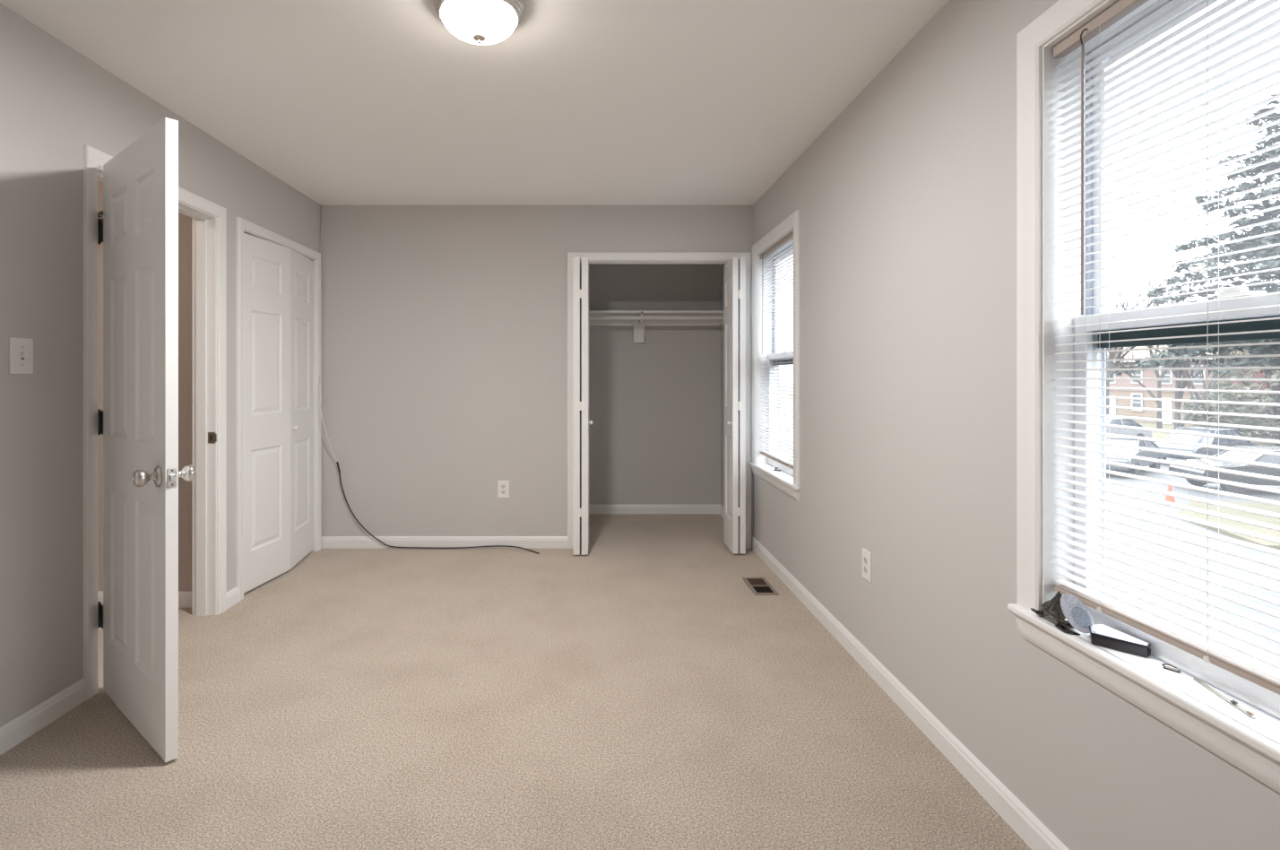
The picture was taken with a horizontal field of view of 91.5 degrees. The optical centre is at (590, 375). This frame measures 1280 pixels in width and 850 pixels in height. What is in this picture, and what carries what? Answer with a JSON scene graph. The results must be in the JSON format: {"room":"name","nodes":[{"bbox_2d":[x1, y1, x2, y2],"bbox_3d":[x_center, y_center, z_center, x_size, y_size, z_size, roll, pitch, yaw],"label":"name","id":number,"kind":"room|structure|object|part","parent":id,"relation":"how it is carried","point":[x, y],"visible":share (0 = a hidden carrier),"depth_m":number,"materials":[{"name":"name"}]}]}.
{"room":"empty bedroom","nodes":[
{"label":"empty bedroom","id":0,"kind":"room"},
{"bbox_2d":[97,181,191,591],"bbox_3d":[-2.668,0.009,2.250,1.263,2.440,2.300,0,0,0],"label":"wall","id":1,"kind":"structure","parent":0,"point":[185,222],"depth_m":3.30,"materials":[{"name":"beige paint"}]},
{"bbox_2d":[97,591,191,607],"bbox_3d":[-2.619,1.188,2.250,1.163,0.083,2.100,0,0,0],"label":"baseboard","id":2,"kind":"structure","parent":1,"relation":"attached to","point":[185,598],"depth_m":3.29,"materials":[{"name":"white wood"}]},
{"bbox_2d":[0,3,320,726],"bbox_3d":[-1.980,0.009,1.890,0.115,2.440,5.080,0,0,0],"label":"wall","id":3,"kind":"structure","parent":0,"point":[56,100],"depth_m":2.23,"materials":[{"name":"grey paint"}]},
{"bbox_2d":[8,337,33,373],"bbox_3d":[-1.912,-0.065,2.097,0.019,0.122,0.084,0,0,0],"label":"light switch","id":4,"kind":"object","parent":3,"relation":"attached to","point":[21,350],"visible":1,"depth_m":2.09,"materials":[{"name":"white plastic"}]},
{"bbox_2d":[0,586,238,754],"bbox_3d":[-1.915,1.188,1.413,0.013,0.083,3.925,0,0,0],"label":"baseboard","id":5,"kind":"structure","parent":3,"relation":"attached to","point":[23,726],"depth_m":2.18,"materials":[{"name":"white wood"}]},
{"bbox_2d":[97,117,196,761],"bbox_3d":[-1.623,0.203,2.212,0.792,2.028,0.179,0,0,39],"label":"door","id":6,"kind":"structure","parent":3,"relation":"in","point":[138,228],"depth_m":2.10,"materials":[{"name":"white wood"}]},
{"bbox_3d":[-1.406,0.324,1.969,0.067,0.067,0.066,0,0,39],"label":"knob","id":7,"kind":"part","parent":6,"relation":"part of","materials":[{"name":"silver metal"}]},
{"bbox_3d":[-1.325,0.324,1.968,0.003,0.058,0.025,0,0,39],"label":"latch plate","id":8,"kind":"part","parent":6,"relation":"part of","materials":[{"name":"silver metal"}]},
{"bbox_3d":[-1.341,0.324,2.048,0.067,0.067,0.066,0,0,39],"label":"knob","id":9,"kind":"part","parent":6,"relation":"part of","materials":[{"name":"silver metal"}]},
{"bbox_2d":[83,144,226,700],"bbox_3d":[-1.980,0.178,2.805,0.151,2.102,0.900,0,0,0],"label":"door frame","id":10,"kind":"structure","parent":3,"relation":"attached to","point":[209,219],"depth_m":3.18,"materials":[{"name":"white wood"}]},
{"bbox_3d":[-2.046,0.180,2.805,0.018,2.098,0.892,0,0,0],"label":"hall casing","id":11,"kind":"part","parent":10,"relation":"part of","materials":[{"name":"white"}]},
{"bbox_3d":[-1.938,0.320,3.187,0.044,0.058,0.005,0,0,0],"label":"strike plate","id":12,"kind":"part","parent":10,"relation":"part of","materials":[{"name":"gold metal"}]},
{"bbox_2d":[243,233,313,593],"bbox_3d":[-1.911,0.210,3.888,0.116,2.007,0.900,0,0,0],"label":"door","id":13,"kind":"structure","parent":3,"relation":"in","point":[279,280],"depth_m":3.75,"materials":[{"name":"white wood"}]},
{"bbox_2d":[236,216,320,601],"bbox_3d":[-1.970,0.184,3.888,0.133,2.089,1.023,0,0,0],"label":"door frame","id":14,"kind":"structure","parent":3,"relation":"attached to","point":[243,226],"depth_m":3.47,"materials":[{"name":"white wood"}]},
{"bbox_2d":[0,0,948,205],"bbox_3d":[-0.972,-1.261,2.485,4.656,0.100,6.270,0,0,0],"label":"ceiling","id":15,"kind":"structure","parent":0,"point":[343,102],"depth_m":2.57,"materials":[{"name":"white paint"}]},
{"bbox_2d":[432,0,524,44],"bbox_3d":[-0.364,-1.146,2.030,0.294,0.130,0.294,0,0,0],"label":"ceiling light","id":16,"kind":"object","parent":15,"relation":"attached to","point":[474,21],"visible":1,"depth_m":1.98,"materials":[{"name":"white glass"}]},
{"bbox_2d":[0,513,1031,849],"bbox_3d":[-0.972,1.289,2.485,4.656,0.120,6.270,0,0,0],"label":"floor","id":17,"kind":"structure","parent":0,"point":[633,692],"depth_m":2.19,"materials":[{"name":"carpet"}]},
{"bbox_2d":[742,577,778,594],"bbox_3d":[0.985,1.225,3.622,0.136,0.007,0.286,0,0,0],"label":"floor vent","id":18,"kind":"object","parent":17,"relation":"in","point":[758,585],"visible":1,"depth_m":3.61,"materials":[{"name":"beige metal"}]},
{"bbox_2d":[320,205,752,538],"bbox_3d":[-0.441,0.009,4.485,3.193,2.440,0.110,0,0,0],"label":"wall","id":19,"kind":"structure","parent":0,"point":[444,328],"depth_m":4.43,"materials":[{"name":"grey paint"}]},
{"bbox_2d":[319,206,539,553],"bbox_3d":[-1.137,0.014,4.348,1.580,2.431,0.131,0,0,1],"label":"coaxial cable","id":20,"kind":"object","parent":19,"relation":"attached to","point":[337,462],"visible":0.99,"depth_m":4.39,"materials":[{"name":"grey plastic"}]},
{"bbox_2d":[320,536,567,548],"bbox_3d":[-1.044,1.188,4.423,1.757,0.083,0.013,0,0,0],"label":"baseboard","id":21,"kind":"structure","parent":19,"relation":"attached to","point":[326,541],"depth_m":4.42,"materials":[{"name":"white wood"}]},
{"bbox_2d":[497,480,509,497],"bbox_3d":[-0.621,0.811,4.425,0.080,0.124,0.009,0,0,0],"label":"wall outlet","id":22,"kind":"object","parent":19,"relation":"attached to","point":[503,486],"visible":1,"depth_m":4.42,"materials":[{"name":"white plastic"}]},
{"bbox_2d":[573,256,592,554],"bbox_3d":[-0.052,0.206,4.357,0.132,2.015,0.298,0,0,0],"label":"door","id":23,"kind":"structure","parent":19,"relation":"in","point":[581,269],"depth_m":4.21,"materials":[{"name":"white wood"}]},
{"bbox_2d":[567,251,751,548],"bbox_3d":[0.487,0.178,4.477,1.304,2.102,0.130,0,0,0],"label":"door frame","id":24,"kind":"structure","parent":19,"relation":"attached to","point":[593,257],"depth_m":4.42,"materials":[{"name":"white wood"}]},
{"bbox_2d":[723,257,745,553],"bbox_3d":[1.003,0.206,4.380,0.121,2.015,0.298,0,0,3],"label":"door","id":25,"kind":"structure","parent":19,"relation":"in","point":[734,270],"depth_m":4.24,"materials":[{"name":"white wood"}]},
{"bbox_2d":[588,263,720,504],"bbox_3d":[0.218,0.009,5.080,1.876,2.440,1.080,0,0,0],"label":"wall","id":26,"kind":"structure","parent":0,"point":[654,403],"depth_m":5.52,"materials":[{"name":"grey paint"}]},
{"bbox_2d":[588,310,723,342],"bbox_3d":[0.268,-0.412,5.348,1.774,0.253,0.343,0,0,0],"label":"closet shelf","id":27,"kind":"object","parent":26,"relation":"attached to","point":[637,318],"visible":0.7,"depth_m":5.32,"materials":[{"name":"white wood"}]},
{"bbox_3d":[0.268,-0.481,5.215,1.774,0.031,0.031,0,0,0],"label":"hanging rod","id":28,"kind":"part","parent":27,"relation":"part of","materials":[{"name":"white plastic"}]},
{"bbox_2d":[588,504,723,517],"bbox_3d":[0.268,1.188,5.030,1.776,0.083,0.980,0,0,0],"label":"baseboard","id":29,"kind":"structure","parent":26,"relation":"attached to","point":[592,508],"depth_m":5.51,"materials":[{"name":"white wood"}]},
{"bbox_2d":[720,0,1279,849],"bbox_3d":[1.231,0.009,2.485,0.150,2.440,6.270,0,0,0],"label":"wall","id":30,"kind":"structure","parent":0,"point":[906,201],"depth_m":2.04,"materials":[{"name":"grey paint"}]},
{"bbox_2d":[749,209,800,501],"bbox_3d":[1.227,-0.106,3.928,0.206,1.615,0.995,0,0,0],"label":"window","id":31,"kind":"structure","parent":30,"relation":"in","point":[787,480],"depth_m":4.29,"materials":[{"name":"white"}]},
{"bbox_2d":[760,232,793,468],"bbox_3d":[1.181,-0.143,3.928,0.042,1.380,0.791,0,0,0],"label":"window blind","id":32,"kind":"object","parent":31,"relation":"attached to","point":[789,237],"visible":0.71,"depth_m":3.93,"materials":[{"name":"beige plastic"}]},
{"bbox_3d":[1.188,-0.137,3.930,0.029,1.352,0.001,0,0,-13],"label":"ladder cord","id":33,"kind":"part","parent":32,"relation":"part of","materials":[{"name":"white fabric"}]},
{"bbox_3d":[1.188,-0.820,3.928,0.028,0.027,0.791,0,0,0],"label":"head rail","id":34,"kind":"part","parent":32,"relation":"part of","materials":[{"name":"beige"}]},
{"bbox_3d":[1.188,0.538,3.928,0.025,0.017,0.791,0,0,0],"label":"rail","id":35,"kind":"part","parent":32,"relation":"part of","materials":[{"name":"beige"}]},
{"bbox_3d":[1.245,0.233,3.928,0.030,0.763,0.799,0,0,0],"label":"sash","id":36,"kind":"part","parent":31,"relation":"part of","materials":[{"name":"white plastic"}]},
{"bbox_3d":[1.296,-0.103,3.928,0.068,1.475,0.803,0,0,0],"label":"frame","id":37,"kind":"part","parent":31,"relation":"part of","materials":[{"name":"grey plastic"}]},
{"bbox_3d":[1.289,-0.450,3.928,0.030,0.758,0.799,0,0,0],"label":"sash","id":38,"kind":"part","parent":31,"relation":"part of","materials":[{"name":"white plastic"}]},
{"bbox_2d":[862,547,871,582],"bbox_3d":[1.151,0.793,2.600,0.009,0.124,0.080,0,0,0],"label":"wall outlet","id":39,"kind":"object","parent":30,"relation":"attached to","point":[866,555],"visible":1,"depth_m":2.59,"materials":[{"name":"white plastic"}]},
{"bbox_2d":[863,565,867,572],"bbox_3d":[1.149,0.812,2.600,0.003,0.025,0.033,0,0,0],"label":"socket","id":40,"kind":"object","parent":39,"relation":"attached to","point":[865,567],"depth_m":2.60,"materials":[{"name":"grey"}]},
{"bbox_2d":[863,556,867,563],"bbox_3d":[1.149,0.773,2.600,0.003,0.025,0.033,0,0,0],"label":"socket","id":41,"kind":"object","parent":39,"relation":"attached to","point":[865,558],"depth_m":2.60,"materials":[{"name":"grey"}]},
{"bbox_2d":[751,536,1069,849],"bbox_3d":[1.149,1.188,1.940,0.013,0.083,4.980,0,0,0],"label":"baseboard","id":42,"kind":"structure","parent":30,"relation":"attached to","point":[1035,834],"depth_m":2.07,"materials":[{"name":"white wood"}]},
{"bbox_2d":[1007,0,1279,793],"bbox_3d":[1.227,-0.106,1.185,0.206,1.615,0.995,0,0,0],"label":"window","id":43,"kind":"structure","parent":30,"relation":"in","point":[1178,700],"depth_m":1.58,"materials":[{"name":"white"}]},
{"bbox_3d":[1.147,-0.149,1.185,0.018,1.529,0.961,0,0,0],"label":"casing","id":44,"kind":"part","parent":43,"relation":"part of","materials":[{"name":"white wood"}]},
{"bbox_2d":[1030,590,1093,635],"bbox_3d":[1.156,0.573,1.526,0.055,0.090,0.143,0,0,0],"label":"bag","id":45,"kind":"object","parent":43,"relation":"on","point":[1068,610],"visible":1,"depth_m":1.50,"materials":[{"name":"black"}]},
{"bbox_2d":[1088,623,1150,657],"bbox_3d":[1.182,0.601,1.406,0.073,0.027,0.122,0,0,-9],"label":"box","id":46,"kind":"object","parent":43,"relation":"on","point":[1101,635],"visible":1,"depth_m":1.39,"materials":[{"name":"black plastic"}]},
{"bbox_3d":[1.289,-0.450,1.185,0.030,0.758,0.799,0,0,0],"label":"sash","id":47,"kind":"part","parent":43,"relation":"part of","materials":[{"name":"white plastic"}]},
{"bbox_2d":[1053,0,1279,694],"bbox_3d":[1.181,-0.143,1.185,0.042,1.380,0.791,0,0,0],"label":"window blind","id":48,"kind":"object","parent":43,"relation":"attached to","point":[1265,677],"visible":1,"depth_m":1.27,"materials":[{"name":"beige plastic"}]},
{"bbox_3d":[1.188,-0.820,1.185,0.028,0.027,0.791,0,0,0],"label":"head rail","id":49,"kind":"part","parent":48,"relation":"part of","materials":[{"name":"beige plastic"}]},
{"bbox_3d":[1.188,-0.137,1.438,0.029,1.352,0.001,0,0,-13],"label":"ladder cord","id":50,"kind":"part","parent":48,"relation":"part of","materials":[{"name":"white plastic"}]},
{"bbox_3d":[1.188,0.538,1.185,0.025,0.017,0.791,0,0,0],"label":"rail","id":51,"kind":"part","parent":48,"relation":"part of","materials":[{"name":"beige"}]},
{"bbox_3d":[1.188,-0.137,1.188,0.029,1.352,0.001,0,0,-13],"label":"ladder cord","id":52,"kind":"part","parent":48,"relation":"part of","materials":[{"name":"white fabric"}]},
{"bbox_2d":[1161,663,1181,672],"bbox_3d":[1.211,0.609,1.298,0.012,0.011,0.031,0,0,-30],"label":"metal clip","id":53,"kind":"object","parent":43,"relation":"on","point":[1163,664],"visible":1,"depth_m":1.30,"materials":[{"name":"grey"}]},
{"bbox_3d":[1.245,0.233,1.185,0.030,0.763,0.799,0,0,0],"label":"sash","id":54,"kind":"part","parent":43,"relation":"part of","materials":[{"name":"white plastic"}]},
{"bbox_3d":[1.296,-0.103,1.185,0.068,1.475,0.803,0,0,0],"label":"frame","id":55,"kind":"part","parent":43,"relation":"part of","materials":[{"name":"grey plastic"}]},
{"bbox_2d":[1193,676,1256,717],"bbox_3d":[1.205,0.610,1.185,0.008,0.008,0.148,0,0,13],"label":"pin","id":56,"kind":"object","parent":43,"relation":"on","point":[1234,703],"visible":1,"depth_m":1.17,"materials":[{"name":"silver metal"}]},
{"label":"outside","id":57,"kind":"structure","parent":0,"visible":0},
{"bbox_2d":[778,383,1279,672],"bbox_3d":[150.800,4.079,75.000,298.400,0.100,450.000,0,0,0],"label":"ground","id":58,"kind":"structure","parent":57,"point":[1271,496],"depth_m":13.84,"materials":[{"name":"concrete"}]},
{"bbox_2d":[778,392,1279,446],"bbox_3d":[76.000,4.024,60.000,88.000,0.110,160.000,0,0,0],"label":"grass verge","id":59,"kind":"structure","parent":58,"relation":"on","point":[1154,434],"depth_m":43.72,"materials":[{"name":"green plant"}]},
{"bbox_2d":[1106,266,1198,415],"bbox_3d":[36.282,-1.609,41.289,4.937,11.150,8.754,0,0,0],"label":"bare tree","id":60,"kind":"object","parent":59,"relation":"on","point":[1111,354],"visible":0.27,"depth_m":41.16,"materials":[{"name":"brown plant"}]},
{"bbox_2d":[1107,273,1201,428],"bbox_3d":[42.339,-1.966,46.102,10.400,11.858,5.319,0,0,43],"label":"bare tree","id":61,"kind":"object","parent":59,"relation":"on","point":[1159,424],"visible":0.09,"depth_m":46.48,"materials":[{"name":"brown plant"}]},
{"bbox_2d":[1106,341,1279,426],"bbox_3d":[51.460,0.219,53.500,9.880,7.500,14.800,0,0,0],"label":"house","id":62,"kind":"structure","parent":59,"relation":"on","point":[1143,374],"depth_m":52.62,"materials":[{"name":"brick"}]},
{"bbox_3d":[47.010,2.919,56.200,0.100,2.100,1.000,0,0,0],"label":"door","id":63,"kind":"part","parent":62,"relation":"part of","materials":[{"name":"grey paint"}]},
{"bbox_3d":[46.985,2.319,53.500,0.030,1.400,0.880,0,0,0],"label":"pane","id":64,"kind":"part","parent":62,"relation":"part of","materials":[{"name":"grey glass"}]},
{"bbox_3d":[46.985,-0.031,53.500,0.030,1.400,0.880,0,0,0],"label":"pane","id":65,"kind":"part","parent":62,"relation":"part of","materials":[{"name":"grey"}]},
{"bbox_3d":[46.985,-0.031,50.800,0.030,1.400,0.880,0,0,0],"label":"pane","id":66,"kind":"part","parent":62,"relation":"part of","materials":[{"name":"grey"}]},
{"bbox_3d":[47.010,2.919,50.800,0.100,2.100,1.000,0,0,0],"label":"door","id":67,"kind":"part","parent":62,"relation":"part of","materials":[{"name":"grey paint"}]},
{"bbox_3d":[46.985,-0.031,48.100,0.030,1.400,0.880,0,0,0],"label":"pane","id":68,"kind":"part","parent":62,"relation":"part of","materials":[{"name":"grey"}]},
{"bbox_2d":[1181,383,1271,432],"bbox_3d":[41.972,2.188,40.959,4.633,3.541,4.568,0,0,0],"label":"evergreen shrub","id":69,"kind":"object","parent":59,"relation":"on","point":[1195,417],"visible":0.2,"depth_m":40.74,"materials":[{"name":"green plant"}]},
{"bbox_2d":[1202,341,1279,445],"bbox_3d":[38.991,0.931,35.330,6.096,6.056,6.183,0,0,0],"label":"evergreen shrub","id":70,"kind":"object","parent":59,"relation":"on","point":[1223,385],"visible":0.56,"depth_m":35.53,"materials":[{"name":"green plant"}]},
{"bbox_2d":[1106,416,1151,437],"bbox_3d":[30.599,3.279,37.000,4.592,1.500,1.860,0,0,-10],"label":"parked car","id":71,"kind":"object","parent":58,"relation":"on","point":[1112,420],"visible":0.21,"depth_m":36.30,"materials":[{"name":"grey metal"}]},
{"bbox_2d":[1106,435,1163,475],"bbox_3d":[22.099,3.304,26.000,4.492,1.450,1.860,0,0,-35],"label":"parked car","id":72,"kind":"object","parent":58,"relation":"on","point":[1112,439],"visible":0.36,"depth_m":25.14,"materials":[{"name":"silver metal"}]},
{"bbox_2d":[1164,484,1180,503],"bbox_3d":[18.200,3.739,19.550,0.340,0.580,0.340,0,0,0],"label":"traffic cone","id":73,"kind":"object","parent":58,"relation":"on","point":[1170,498],"visible":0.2,"depth_m":19.50,"materials":[{"name":"orange plastic"}]},
{"bbox_2d":[1145,290,1251,430],"bbox_3d":[28.653,-0.216,29.839,4.400,8.498,3.830,0,0,0],"label":"bare tree","id":74,"kind":"object","parent":58,"relation":"on","point":[1179,394],"visible":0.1,"depth_m":29.85,"materials":[{"name":"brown plant"}]},
{"bbox_2d":[1154,426,1257,459],"bbox_3d":[28.000,3.229,28.500,4.892,1.600,1.860,0,0,-20],"label":"parked car","id":75,"kind":"object","parent":58,"relation":"on","point":[1200,439],"visible":0.39,"depth_m":27.84,"materials":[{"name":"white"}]},
{"bbox_2d":[1168,445,1279,493],"bbox_3d":[23.399,3.279,21.600,4.692,1.500,1.860,0,0,12],"label":"parked car","id":76,"kind":"object","parent":58,"relation":"on","point":[1227,454],"visible":0.66,"depth_m":21.14,"materials":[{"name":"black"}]},
{"bbox_2d":[1177,499,1279,550],"bbox_3d":[19.383,4.004,15.793,6.631,0.150,6.627,0,0,35],"label":"lawn","id":77,"kind":"structure","parent":58,"relation":"on","point":[1268,507],"depth_m":17.04,"materials":[{"name":"green plant"}]},
{"bbox_2d":[1110,90,1279,378],"bbox_3d":[20.159,-2.637,17.407,9.402,13.098,9.615,0,0,0],"label":"evergreen tree","id":78,"kind":"object","parent":77,"relation":"on","point":[1273,251],"visible":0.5,"depth_m":18.04,"materials":[{"name":"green plant"}]}
]}

